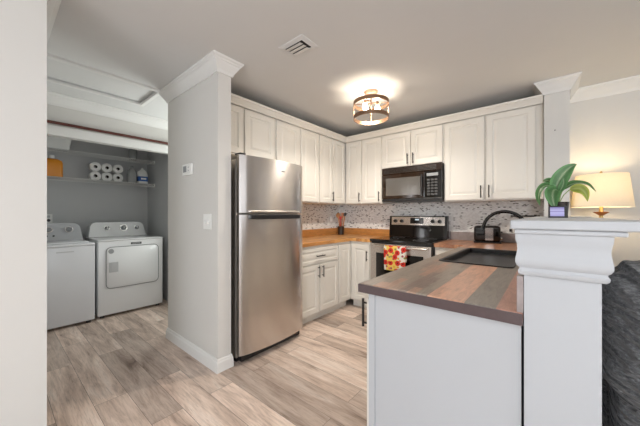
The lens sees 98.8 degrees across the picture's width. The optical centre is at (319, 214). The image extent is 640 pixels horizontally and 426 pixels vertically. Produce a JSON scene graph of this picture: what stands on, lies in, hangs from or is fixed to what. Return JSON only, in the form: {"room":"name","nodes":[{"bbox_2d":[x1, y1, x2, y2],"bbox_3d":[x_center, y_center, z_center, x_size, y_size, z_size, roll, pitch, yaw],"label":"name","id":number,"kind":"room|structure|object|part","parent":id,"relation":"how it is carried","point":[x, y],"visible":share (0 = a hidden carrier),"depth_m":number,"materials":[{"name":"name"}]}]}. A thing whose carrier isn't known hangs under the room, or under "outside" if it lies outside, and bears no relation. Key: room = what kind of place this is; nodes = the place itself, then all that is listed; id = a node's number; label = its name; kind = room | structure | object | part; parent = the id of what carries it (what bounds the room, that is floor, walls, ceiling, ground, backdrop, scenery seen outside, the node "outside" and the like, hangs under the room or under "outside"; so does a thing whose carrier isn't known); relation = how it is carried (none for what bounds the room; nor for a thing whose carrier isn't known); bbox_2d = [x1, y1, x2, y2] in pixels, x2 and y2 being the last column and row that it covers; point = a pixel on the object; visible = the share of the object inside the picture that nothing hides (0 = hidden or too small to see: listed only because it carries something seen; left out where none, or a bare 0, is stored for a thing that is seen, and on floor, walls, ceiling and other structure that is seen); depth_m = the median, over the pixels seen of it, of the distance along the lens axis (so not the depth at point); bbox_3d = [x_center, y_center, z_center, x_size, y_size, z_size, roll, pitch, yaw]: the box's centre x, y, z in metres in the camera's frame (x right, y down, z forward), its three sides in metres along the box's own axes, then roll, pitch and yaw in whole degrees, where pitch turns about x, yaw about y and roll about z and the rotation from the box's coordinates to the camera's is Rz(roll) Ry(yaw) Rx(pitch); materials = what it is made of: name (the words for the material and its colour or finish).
{"room":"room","nodes":[
{"label":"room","id":0,"kind":"room"},
{"bbox_2d":[0,0,46,425],"bbox_3d":[-4.221,0.005,-0.538,1.900,2.440,6.595,0,0,40],"label":"wall","id":1,"kind":"structure","parent":0,"point":[23,23],"depth_m":1.32,"materials":[{"name":"beige paint"}]},
{"bbox_2d":[47,0,60,42],"bbox_3d":[-4.071,-1.160,-0.484,1.890,0.109,6.470,0,0,40],"label":"trim","id":2,"kind":"structure","parent":1,"relation":"attached to","point":[52,5],"depth_m":1.60,"materials":[{"name":"white paint"}]},
{"bbox_2d":[47,140,167,300],"bbox_3d":[-2.739,0.005,3.765,1.100,2.440,2.700,0,0,40],"label":"wall","id":3,"kind":"structure","parent":0,"point":[83,204],"depth_m":3.95,"materials":[{"name":"grey paint"}]},
{"bbox_2d":[47,214,51,222],"bbox_3d":[-3.484,0.055,3.520,0.030,0.120,0.076,0,0,40],"label":"wall outlet","id":4,"kind":"object","parent":3,"relation":"attached to","point":[49,216],"visible":0.52,"depth_m":3.53,"materials":[{"name":"white plastic"}]},
{"bbox_2d":[47,176,154,186],"bbox_3d":[-3.149,-0.443,3.680,0.320,0.052,1.589,0,0,40],"label":"wire shelf","id":5,"kind":"object","parent":3,"relation":"attached to","point":[48,177],"visible":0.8,"depth_m":3.73,"materials":[{"name":"white metal"}]},
{"bbox_2d":[47,155,62,177],"bbox_3d":[-3.328,-0.600,3.403,0.120,0.272,0.200,0,0,40],"label":"detergent bottle","id":6,"kind":"object","parent":5,"relation":"on","point":[54,166],"visible":0.61,"depth_m":3.39,"materials":[{"name":"orange plastic"}]},
{"bbox_2d":[88,171,100,180],"bbox_3d":[-3.091,-0.526,3.765,0.100,0.123,0.123,0,0,40],"label":"toilet roll","id":7,"kind":"object","parent":5,"relation":"on","point":[97,174],"visible":0.94,"depth_m":3.73,"materials":[{"name":"white paper"}]},
{"bbox_2d":[88,162,100,171],"bbox_3d":[-3.091,-0.651,3.765,0.100,0.123,0.123,0,0,40],"label":"toilet roll","id":8,"kind":"object","parent":7,"relation":"on","point":[91,165],"visible":0.98,"depth_m":3.73,"materials":[{"name":"white paper"}]},
{"bbox_2d":[100,172,111,180],"bbox_3d":[-3.010,-0.526,3.862,0.100,0.123,0.123,0,0,40],"label":"toilet roll","id":9,"kind":"object","parent":5,"relation":"on","point":[106,174],"visible":0.9,"depth_m":3.83,"materials":[{"name":"white paper"}]},
{"bbox_2d":[100,163,111,172],"bbox_3d":[-3.010,-0.651,3.862,0.100,0.123,0.123,0,0,40],"label":"toilet roll","id":10,"kind":"object","parent":9,"relation":"on","point":[104,166],"visible":0.94,"depth_m":3.83,"materials":[{"name":"white paper"}]},
{"bbox_2d":[112,173,122,181],"bbox_3d":[-2.928,-0.526,3.960,0.100,0.123,0.123,0,0,40],"label":"toilet roll","id":11,"kind":"object","parent":5,"relation":"on","point":[114,176],"visible":0.89,"depth_m":3.92,"materials":[{"name":"white paper"}]},
{"bbox_2d":[112,165,122,173],"bbox_3d":[-2.928,-0.651,3.960,0.100,0.123,0.123,0,0,40],"label":"toilet roll","id":12,"kind":"object","parent":11,"relation":"on","point":[115,167],"visible":0.98,"depth_m":3.93,"materials":[{"name":"white paper"}]},
{"bbox_2d":[127,166,136,182],"bbox_3d":[-2.779,-0.588,4.045,0.100,0.248,0.123,0,0,40],"label":"jug","id":13,"kind":"object","parent":5,"relation":"on","point":[131,173],"visible":0.91,"depth_m":4.01,"materials":[{"name":"grey plastic"}]},
{"bbox_2d":[137,168,147,183],"bbox_3d":[-2.691,-0.583,4.150,0.103,0.238,0.140,0,0,40],"label":"jug","id":14,"kind":"object","parent":5,"relation":"on","point":[142,176],"visible":0.92,"depth_m":4.12,"materials":[{"name":"white plastic"}]},
{"bbox_2d":[47,147,154,163],"bbox_3d":[-3.149,-0.791,3.680,0.320,0.052,1.589,0,0,40],"label":"wire shelf","id":15,"kind":"object","parent":3,"relation":"attached to","point":[63,152],"visible":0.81,"depth_m":3.74,"materials":[{"name":"white metal"}]},
{"bbox_2d":[47,136,70,151],"bbox_3d":[-3.341,-0.903,3.433,0.256,0.183,0.346,0,0,40],"label":"storage bin","id":16,"kind":"object","parent":15,"relation":"on","point":[54,142],"visible":0.31,"depth_m":3.40,"materials":[{"name":"white plastic"}]},
{"bbox_2d":[129,149,136,159],"bbox_3d":[-2.778,-0.896,4.077,0.104,0.168,0.104,0,0,40],"label":"canister","id":17,"kind":"object","parent":15,"relation":"on","point":[132,152],"visible":0.63,"depth_m":4.04,"materials":[{"name":"grey plastic"}]},
{"bbox_2d":[47,104,167,154],"bbox_3d":[-1.878,0.005,3.111,1.060,2.440,2.600,0,0,40],"label":"wall","id":18,"kind":"structure","parent":0,"point":[54,113],"depth_m":3.09,"materials":[{"name":"beige paint"}]},
{"bbox_2d":[47,90,167,129],"bbox_3d":[-2.115,-1.160,3.409,0.075,0.109,2.165,0,0,40],"label":"trim","id":19,"kind":"structure","parent":18,"relation":"attached to","point":[53,98],"depth_m":3.05,"materials":[{"name":"white paint"}]},
{"bbox_2d":[47,124,167,152],"bbox_3d":[-2.331,-0.852,3.196,0.015,0.097,1.550,0,0,40],"label":"trim","id":20,"kind":"structure","parent":18,"relation":"attached to","point":[51,129],"depth_m":3.07,"materials":[{"name":"white paint"}]},
{"bbox_2d":[47,120,167,144],"bbox_3d":[-2.364,-0.925,3.139,0.038,0.028,1.400,0,0,40],"label":"curtain rod","id":21,"kind":"object","parent":18,"relation":"attached to","point":[48,121],"visible":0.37,"depth_m":3.06,"materials":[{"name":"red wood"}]},
{"bbox_2d":[168,72,230,358],"bbox_3d":[-1.114,0.005,2.470,0.935,2.440,0.115,0,0,40],"label":"wall","id":22,"kind":"structure","parent":0,"point":[199,119],"depth_m":2.29,"materials":[{"name":"beige paint"}]},
{"bbox_2d":[182,163,192,175],"bbox_3d":[-1.169,-0.395,2.423,0.170,0.100,0.026,0,0,40],"label":"thermostat","id":23,"kind":"object","parent":22,"relation":"attached to","point":[187,169],"visible":1,"depth_m":2.40,"materials":[{"name":"white plastic"}]},
{"bbox_2d":[203,214,211,228],"bbox_3d":[-0.915,0.058,2.218,0.124,0.124,0.016,0,0,40],"label":"light switch","id":24,"kind":"object","parent":22,"relation":"attached to","point":[207,218],"visible":1,"depth_m":2.21,"materials":[{"name":"white plastic"}]},
{"bbox_2d":[47,298,366,425],"bbox_3d":[-1.306,1.275,-0.558,9.200,0.100,10.300,0,0,40],"label":"floor","id":25,"kind":"structure","parent":0,"point":[121,368],"depth_m":2.04,"materials":[{"name":"wood"}]},
{"bbox_2d":[47,223,94,329],"bbox_3d":[-3.060,0.665,3.097,0.724,1.118,0.684,0,0,40],"label":"washer","id":26,"kind":"object","parent":25,"relation":"on","point":[70,258],"visible":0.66,"depth_m":2.99,"materials":[{"name":"white metal"}]},
{"bbox_3d":[-2.996,0.311,3.044,0.490,0.016,0.584,0,0,40],"label":"lid","id":27,"kind":"part","parent":26,"relation":"part of","materials":[{"name":"white metal"}]},
{"bbox_3d":[-3.052,0.334,3.090,0.704,0.030,0.684,0,0,40],"label":"panel","id":28,"kind":"part","parent":26,"relation":"part of","materials":[{"name":"white metal"}]},
{"bbox_2d":[85,222,162,318],"bbox_3d":[-2.619,0.665,3.670,0.746,1.118,0.698,0,0,40],"label":"dryer","id":29,"kind":"object","parent":25,"relation":"on","point":[128,261],"visible":0.95,"depth_m":3.44,"materials":[{"name":"white metal"}]},
{"bbox_3d":[-2.465,0.630,3.282,0.012,0.120,0.090,0,0,40],"label":"handle","id":30,"kind":"part","parent":29,"relation":"part of","materials":[{"name":"grey plastic"}]},
{"bbox_3d":[-2.619,0.309,3.671,0.704,0.020,0.698,0,0,40],"label":"panel","id":31,"kind":"part","parent":29,"relation":"part of","materials":[{"name":"white metal"}]},
{"bbox_3d":[-2.341,0.636,3.450,0.014,0.487,0.558,0,0,40],"label":"door","id":32,"kind":"part","parent":29,"relation":"part of","materials":[{"name":"white metal"}]},
{"bbox_2d":[231,152,301,361],"bbox_3d":[-0.650,0.360,2.697,0.736,1.728,0.742,0,0,40],"label":"refrigerator","id":33,"kind":"object","parent":25,"relation":"on","point":[266,194],"visible":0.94,"depth_m":2.37,"materials":[{"name":"grey metal"}]},
{"bbox_3d":[-0.410,0.576,2.496,0.080,1.147,0.742,0,0,40],"label":"fresh food door","id":34,"kind":"part","parent":33,"relation":"part of","materials":[{"name":"silver metal"}]},
{"bbox_3d":[-0.410,-0.250,2.496,0.080,0.474,0.742,0,0,40],"label":"freezer door","id":35,"kind":"part","parent":33,"relation":"part of","materials":[{"name":"silver metal"}]},
{"bbox_3d":[-0.393,0.020,2.467,0.046,0.038,0.567,0,0,40],"label":"handle","id":36,"kind":"part","parent":33,"relation":"part of","materials":[{"name":"black plastic"}]},
{"bbox_3d":[-0.394,-0.025,2.468,0.042,0.016,0.567,0,0,40],"label":"handle","id":37,"kind":"part","parent":33,"relation":"part of","materials":[{"name":"grey metal"}]},
{"bbox_2d":[302,243,337,324],"bbox_3d":[-0.229,0.788,3.328,0.654,0.874,0.762,0,0,40],"label":"base cabinet","id":38,"kind":"object","parent":25,"relation":"on","point":[319,262],"visible":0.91,"depth_m":3.15,"materials":[{"name":"beige paint"}]},
{"bbox_3d":[-0.131,0.840,3.003,0.020,0.540,0.370,0,0,40],"label":"door","id":39,"kind":"part","parent":38,"relation":"part of","materials":[{"name":"beige paint"}]},
{"bbox_3d":[-0.013,0.469,3.145,0.020,0.168,0.738,0,0,40],"label":"drawer","id":40,"kind":"part","parent":38,"relation":"part of","materials":[{"name":"beige paint"}]},
{"bbox_3d":[0.110,0.840,3.292,0.020,0.540,0.354,0,0,40],"label":"door","id":41,"kind":"part","parent":38,"relation":"part of","materials":[{"name":"beige paint"}]},
{"bbox_2d":[302,228,389,246],"bbox_3d":[0.155,0.282,3.586,0.915,0.134,1.646,0,0,40],"label":"countertop","id":42,"kind":"structure","parent":38,"relation":"on","point":[311,237],"depth_m":3.87,"materials":[{"name":"brown wood"}]},
{"bbox_2d":[338,226,343,234],"bbox_3d":[0.326,0.246,4.261,0.104,0.128,0.104,0,0,40],"label":"utensil crock","id":43,"kind":"object","parent":42,"relation":"on","point":[340,228],"visible":1,"depth_m":4.22,"materials":[{"name":"brown ceramic"}]},
{"bbox_2d":[333,241,350,310],"bbox_3d":[0.094,0.788,3.741,0.620,0.874,0.282,0,0,40],"label":"base cabinet","id":44,"kind":"object","parent":25,"relation":"on","point":[344,248],"visible":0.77,"depth_m":3.53,"materials":[{"name":"beige paint"}]},
{"bbox_3d":[0.319,0.747,3.542,0.020,0.725,0.258,0,0,40],"label":"door","id":45,"kind":"part","parent":44,"relation":"part of","materials":[{"name":"beige paint"}]},
{"bbox_2d":[351,241,371,307],"bbox_3d":[0.704,0.788,3.773,0.312,0.874,0.654,0,0,40],"label":"base cabinet","id":46,"kind":"object","parent":25,"relation":"on","point":[360,251],"visible":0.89,"depth_m":3.56,"materials":[{"name":"beige paint"}]},
{"bbox_2d":[370,216,448,278],"bbox_3d":[1.095,0.622,3.395,0.760,1.204,0.674,0,0,40],"label":"range","id":47,"kind":"object","parent":25,"relation":"on","point":[428,229],"visible":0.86,"depth_m":3.39,"materials":[{"name":"silver metal"}]},
{"bbox_2d":[384,245,406,270],"bbox_3d":[0.864,0.505,3.159,0.270,0.284,0.041,0,0,40],"label":"dish towel","id":48,"kind":"object","parent":47,"relation":"hanging from","point":[395,257],"visible":0.97,"depth_m":3.14,"materials":[{"name":"fabric"}]},
{"bbox_3d":[0.893,0.380,3.162,0.670,0.024,0.058,0,0,40],"label":"handle","id":49,"kind":"part","parent":47,"relation":"part of","materials":[{"name":"silver metal"}]},
{"bbox_3d":[0.924,0.681,3.200,0.740,0.657,0.038,0,0,40],"label":"oven door","id":50,"kind":"part","parent":47,"relation":"part of","materials":[{"name":"silver metal"}]},
{"bbox_2d":[370,236,446,244],"bbox_3d":[1.089,0.314,3.389,0.760,0.029,0.560,0,0,40],"label":"cooktop","id":51,"kind":"object","parent":47,"relation":"in","point":[391,240],"depth_m":3.30,"materials":[{"name":"black glass"}]},
{"bbox_3d":[1.271,0.086,3.606,0.700,0.107,0.011,0,0,40],"label":"control panel","id":52,"kind":"part","parent":47,"relation":"part of","materials":[{"name":"silver metal"}]},
{"bbox_2d":[362,294,523,425],"bbox_3d":[0.605,0.788,1.308,0.610,0.874,0.606,0,0,40],"label":"base cabinet","id":53,"kind":"object","parent":25,"relation":"on","point":[427,366],"visible":0.83,"depth_m":1.04,"materials":[{"name":"white paint"}]},
{"bbox_3d":[0.211,0.460,1.285,0.034,0.130,0.011,0,0,40],"label":"handle","id":54,"kind":"part","parent":53,"relation":"part of","materials":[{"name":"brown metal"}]},
{"bbox_3d":[0.406,0.747,1.476,0.020,0.725,0.578,0,0,40],"label":"door","id":55,"kind":"part","parent":53,"relation":"part of","materials":[{"name":"beige paint"}]},
{"bbox_2d":[435,247,454,254],"bbox_3d":[1.540,0.788,3.075,0.318,0.874,0.654,0,0,40],"label":"base cabinet","id":56,"kind":"object","parent":25,"relation":"on","point":[438,250],"visible":0.02,"depth_m":2.92,"materials":[{"name":"beige paint"}]},
{"bbox_3d":[1.358,0.747,2.858,0.293,0.725,0.020,0,0,40],"label":"door","id":57,"kind":"part","parent":56,"relation":"part of","materials":[{"name":"beige paint"}]},
{"bbox_2d":[602,260,639,425],"bbox_3d":[2.393,0.698,0.970,2.136,1.052,1.384,0,0,40],"label":"sofa","id":58,"kind":"object","parent":25,"relation":"on","point":[621,296],"visible":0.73,"depth_m":1.15,"materials":[{"name":"grey fabric"}]},
{"bbox_3d":[1.792,0.747,1.716,0.255,0.366,1.008,0,0,40],"label":"armrest","id":59,"kind":"part","parent":58,"relation":"part of","materials":[{"name":"grey fabric"}]},
{"bbox_3d":[2.498,1.030,1.099,2.004,0.275,0.925,0,0,40],"label":"seat","id":60,"kind":"part","parent":58,"relation":"part of","materials":[{"name":"black fabric"}]},
{"bbox_3d":[2.134,0.885,0.648,1.995,0.572,0.297,0,0,40],"label":"frame","id":61,"kind":"part","parent":58,"relation":"part of","materials":[{"name":"grey fabric"}]},
{"bbox_3d":[1.240,0.788,2.068,0.609,0.874,1.370,0,0,40],"label":"base cabinet","id":62,"kind":"object","parent":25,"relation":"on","visible":0},
{"bbox_2d":[358,231,523,325],"bbox_3d":[1.140,0.273,2.138,0.909,0.156,2.609,0,0,40],"label":"countertop","id":63,"kind":"structure","parent":62,"relation":"on","point":[487,292],"depth_m":1.20,"materials":[{"name":"brown wood"}]},
{"bbox_2d":[438,248,516,267],"bbox_3d":[1.235,0.430,2.050,0.422,0.252,0.912,0,0,40],"label":"sink","id":64,"kind":"object","parent":63,"relation":"in","point":[474,256],"visible":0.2,"depth_m":2.12,"materials":[{"name":"black metal"}]},
{"bbox_2d":[473,225,502,243],"bbox_3d":[1.859,0.217,3.042,0.273,0.186,0.166,0,0,28],"label":"toaster","id":65,"kind":"object","parent":63,"relation":"on","point":[490,234],"visible":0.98,"depth_m":2.97,"materials":[{"name":"black metal"}]},
{"bbox_3d":[1.829,0.213,2.966,0.075,0.135,0.003,0,0,28],"label":"chrome plate","id":66,"kind":"part","parent":65,"relation":"part of","materials":[{"name":"silver metal"}]},
{"bbox_2d":[481,210,522,228],"bbox_3d":[1.325,0.139,1.969,0.307,0.343,0.100,0,0,40],"label":"faucet","id":67,"kind":"object","parent":63,"relation":"on","point":[489,216],"visible":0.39,"depth_m":2.01,"materials":[{"name":"black metal"}]},
{"bbox_2d":[47,0,639,136],"bbox_3d":[-1.306,-1.265,-0.558,9.200,0.100,10.300,0,0,40],"label":"ceiling","id":68,"kind":"structure","parent":0,"point":[430,58],"depth_m":2.01,"materials":[{"name":"paint"}]},
{"bbox_2d":[47,53,159,106],"bbox_3d":[-2.024,-1.219,2.546,0.570,0.052,0.865,0,0,40],"label":"attic hatch","id":69,"kind":"object","parent":68,"relation":"attached to","point":[59,68],"visible":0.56,"depth_m":2.53,"materials":[{"name":"paint"}]},
{"bbox_2d":[278,34,318,58],"bbox_3d":[-0.157,-1.208,1.992,0.242,0.014,0.182,0,0,40],"label":"ceiling vent","id":70,"kind":"object","parent":68,"relation":"in","point":[300,45],"visible":1,"depth_m":1.98,"materials":[{"name":"metal"}]},
{"bbox_2d":[353,89,388,124],"bbox_3d":[0.504,-1.078,2.712,0.344,0.274,0.344,0,0,40],"label":"ceiling light","id":71,"kind":"object","parent":68,"relation":"attached to","point":[369,93],"visible":1,"depth_m":2.68,"materials":[{"name":"orange metal"}]},
{"bbox_2d":[344,90,639,266],"bbox_3d":[2.864,0.005,2.488,6.700,2.440,0.120,0,0,40],"label":"wall","id":72,"kind":"structure","parent":0,"point":[604,131],"depth_m":2.54,"materials":[{"name":"beige paint"}]},
{"bbox_2d":[345,136,392,204],"bbox_3d":[0.691,-0.611,3.966,0.602,0.928,0.374,0,0,40],"label":"upper cabinet","id":73,"kind":"object","parent":72,"relation":"attached to","point":[363,158],"visible":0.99,"depth_m":3.83,"materials":[{"name":"beige paint"}]},
{"bbox_3d":[0.487,-0.600,3.950,0.253,0.881,0.020,0,0,40],"label":"door","id":74,"kind":"part","parent":73,"relation":"part of","materials":[{"name":"beige paint"}]},
{"bbox_3d":[0.709,-0.600,3.765,0.290,0.881,0.020,0,0,40],"label":"door","id":75,"kind":"part","parent":73,"relation":"part of","materials":[{"name":"beige paint"}]},
{"bbox_2d":[382,162,443,202],"bbox_3d":[1.213,-0.379,3.497,0.748,0.432,0.427,0,0,40],"label":"microwave","id":76,"kind":"object","parent":72,"relation":"attached to","point":[424,182],"visible":1,"depth_m":3.33,"materials":[{"name":"black plastic"}]},
{"bbox_3d":[1.032,-0.353,3.433,0.552,0.309,0.034,0,0,40],"label":"door","id":77,"kind":"part","parent":76,"relation":"part of","materials":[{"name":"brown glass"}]},
{"bbox_3d":[1.107,-0.553,3.370,0.748,0.085,0.034,0,0,40],"label":"vent panel","id":78,"kind":"part","parent":76,"relation":"part of","materials":[{"name":"black metal"}]},
{"bbox_3d":[1.320,-0.353,3.192,0.193,0.309,0.034,0,0,40],"label":"control panel","id":79,"kind":"part","parent":76,"relation":"part of","materials":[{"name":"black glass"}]},
{"bbox_2d":[383,123,443,168],"bbox_3d":[1.221,-0.837,3.524,0.775,0.477,0.374,0,0,40],"label":"upper cabinet","id":80,"kind":"object","parent":72,"relation":"attached to","point":[425,145],"visible":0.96,"depth_m":3.37,"materials":[{"name":"beige paint"}]},
{"bbox_3d":[0.982,-0.825,3.537,0.375,0.430,0.020,0,0,40],"label":"door","id":81,"kind":"part","parent":80,"relation":"part of","materials":[{"name":"beige paint"}]},
{"bbox_3d":[1.277,-0.825,3.291,0.366,0.430,0.020,0,0,40],"label":"door","id":82,"kind":"part","parent":80,"relation":"part of","materials":[{"name":"beige paint"}]},
{"bbox_2d":[340,200,543,238],"bbox_3d":[1.332,0.072,3.683,2.600,0.465,0.008,0,0,40],"label":"backsplash","id":83,"kind":"structure","parent":72,"relation":"attached to","point":[463,216],"depth_m":3.43,"materials":[{"name":"tile"}]},
{"bbox_2d":[507,224,514,233],"bbox_3d":[2.118,0.160,3.006,0.110,0.116,0.022,0,0,40],"label":"wall outlet","id":84,"kind":"object","parent":83,"relation":"attached to","point":[509,230],"visible":0.45,"depth_m":3.03,"materials":[{"name":"white plastic"}]},
{"bbox_2d":[511,215,539,216],"bbox_3d":[2.187,0.017,2.925,0.250,0.020,0.059,0,0,40],"label":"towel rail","id":85,"kind":"object","parent":83,"relation":"attached to","point":[511,215],"visible":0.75,"depth_m":2.89,"materials":[{"name":"black metal"}]},
{"bbox_2d":[444,101,543,202],"bbox_3d":[1.862,-0.611,2.989,0.892,0.928,0.374,0,0,40],"label":"upper cabinet","id":86,"kind":"object","parent":72,"relation":"attached to","point":[499,156],"visible":0.99,"depth_m":2.84,"materials":[{"name":"beige paint"}]},
{"bbox_3d":[1.588,-0.600,3.031,0.396,0.881,0.020,0,0,40],"label":"door","id":87,"kind":"part","parent":86,"relation":"part of","materials":[{"name":"beige paint"}]},
{"bbox_3d":[1.910,-0.600,2.762,0.407,0.881,0.020,0,0,40],"label":"door","id":88,"kind":"part","parent":86,"relation":"part of","materials":[{"name":"beige paint"}]},
{"bbox_2d":[533,71,639,102],"bbox_3d":[3.627,-1.160,1.463,3.915,0.109,0.475,0,0,40],"label":"trim","id":89,"kind":"structure","parent":72,"relation":"attached to","point":[570,82],"depth_m":2.50,"materials":[{"name":"white paint"}]},
{"bbox_2d":[524,90,601,425],"bbox_3d":[1.556,0.005,1.801,0.202,2.440,2.610,0,0,40],"label":"wall","id":90,"kind":"structure","parent":0,"point":[563,318],"depth_m":0.82,"materials":[{"name":"white paint"}]},
{"bbox_2d":[515,233,613,283],"bbox_3d":[1.408,0.124,1.647,0.214,0.128,2.226,0,0,40],"label":"trim","id":91,"kind":"structure","parent":90,"relation":"attached to","point":[576,258],"depth_m":0.79,"materials":[{"name":"white paint"}]},
{"bbox_2d":[510,216,639,237],"bbox_3d":[1.431,0.039,1.617,0.313,0.042,2.243,0,0,40],"label":"trim","id":92,"kind":"structure","parent":90,"relation":"on","point":[584,226],"depth_m":0.78,"materials":[{"name":"white paint"}]},
{"bbox_2d":[548,206,567,217],"bbox_3d":[1.245,-0.014,1.437,0.076,0.062,0.048,0,0,36],"label":"smart display","id":93,"kind":"object","parent":92,"relation":"on","point":[553,211],"visible":1,"depth_m":1.42,"materials":[{"name":"black plastic"}]},
{"bbox_2d":[535,163,595,210],"bbox_3d":[1.319,-0.128,1.488,0.230,0.290,0.112,0,0,14],"label":"potted plant","id":94,"kind":"object","parent":92,"relation":"on","point":[555,185],"visible":0.91,"depth_m":1.48,"materials":[{"name":"green plant"}]},
{"bbox_3d":[1.302,-0.025,1.498,0.092,0.085,0.092,0,0,40],"label":"pot","id":95,"kind":"part","parent":94,"relation":"part of","materials":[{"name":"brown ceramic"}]},
{"bbox_2d":[571,171,634,217],"bbox_3d":[2.435,0.424,2.377,0.390,1.600,0.390,0,0,40],"label":"lamp","id":96,"kind":"object","parent":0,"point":[613,189],"visible":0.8,"depth_m":2.23,"materials":[{"name":"beige fabric"}]},
{"bbox_3d":[2.435,0.564,2.377,0.260,1.320,0.260,0,0,40],"label":"stem","id":97,"kind":"part","parent":96,"relation":"part of","materials":[{"name":"gold metal"}]},
{"bbox_3d":[-0.514,0.005,3.715,0.260,2.440,2.565,0,0,40],"label":"wall","id":98,"kind":"structure","parent":0,"visible":0},
{"bbox_2d":[166,328,233,373],"bbox_3d":[-0.765,1.174,2.888,0.967,0.102,1.236,0,0,40],"label":"baseboard","id":99,"kind":"structure","parent":98,"relation":"attached to","point":[224,363],"depth_m":2.26,"materials":[{"name":"white paint"}]},
{"bbox_2d":[159,50,243,102],"bbox_3d":[-0.784,-1.160,2.865,1.085,0.109,1.295,0,0,40],"label":"trim","id":100,"kind":"structure","parent":98,"relation":"attached to","point":[214,62],"depth_m":2.22,"materials":[{"name":"white paint"}]},
{"bbox_2d":[231,103,273,159],"bbox_3d":[-0.855,-0.825,2.822,0.340,0.500,0.748,0,0,40],"label":"upper cabinet","id":101,"kind":"object","parent":98,"relation":"attached to","point":[252,132],"visible":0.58,"depth_m":2.76,"materials":[{"name":"beige paint"}]},
{"bbox_3d":[-0.859,-0.814,2.568,0.020,0.453,0.323,0,0,40],"label":"door","id":102,"kind":"part","parent":101,"relation":"part of","materials":[{"name":"beige paint"}]},
{"bbox_3d":[-0.624,-0.814,2.849,0.020,0.453,0.380,0,0,40],"label":"door","id":103,"kind":"part","parent":101,"relation":"part of","materials":[{"name":"beige paint"}]},
{"bbox_2d":[274,118,318,203],"bbox_3d":[-0.376,-0.611,3.397,0.340,0.928,0.745,0,0,40],"label":"upper cabinet","id":104,"kind":"object","parent":98,"relation":"attached to","point":[293,144],"visible":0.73,"depth_m":3.33,"materials":[{"name":"beige paint"}]},
{"bbox_3d":[-0.367,-0.600,3.158,0.020,0.881,0.355,0,0,40],"label":"door","id":105,"kind":"part","parent":104,"relation":"part of","materials":[{"name":"beige paint"}]},
{"bbox_3d":[-0.126,-0.600,3.446,0.020,0.881,0.329,0,0,40],"label":"door","id":106,"kind":"part","parent":104,"relation":"part of","materials":[{"name":"beige paint"}]},
{"bbox_2d":[231,93,542,142],"bbox_3d":[0.572,-1.082,2.507,2.252,0.070,2.084,0,0,40],"label":"trim","id":107,"kind":"structure","parent":104,"relation":"attached to","point":[235,99],"depth_m":3.04,"materials":[{"name":"beige paint"}]},
{"bbox_2d":[298,204,339,229],"bbox_3d":[-0.201,0.072,3.881,0.008,0.465,1.651,0,0,40],"label":"backsplash","id":108,"kind":"structure","parent":98,"relation":"attached to","point":[314,216],"depth_m":4.09,"materials":[{"name":"tile"}]},
{"bbox_2d":[328,216,332,224],"bbox_3d":[0.169,0.094,4.268,0.064,0.138,0.072,0,0,40],"label":"wall outlet","id":109,"kind":"object","parent":108,"relation":"attached to","point":[330,219],"visible":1,"depth_m":4.25,"materials":[{"name":"white plastic"}]},
{"bbox_2d":[310,134,344,204],"bbox_3d":[0.067,-0.611,3.901,0.374,0.928,0.591,0,0,40],"label":"upper cabinet","id":110,"kind":"object","parent":98,"relation":"attached to","point":[331,151],"visible":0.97,"depth_m":3.77,"materials":[{"name":"beige paint"}]},
{"bbox_3d":[0.083,-0.600,3.696,0.020,0.881,0.279,0,0,40],"label":"door","id":111,"kind":"part","parent":110,"relation":"part of","materials":[{"name":"beige paint"}]},
{"bbox_3d":[0.271,-0.600,3.921,0.020,0.881,0.278,0,0,40],"label":"door","id":112,"kind":"part","parent":110,"relation":"part of","materials":[{"name":"beige paint"}]}
]}

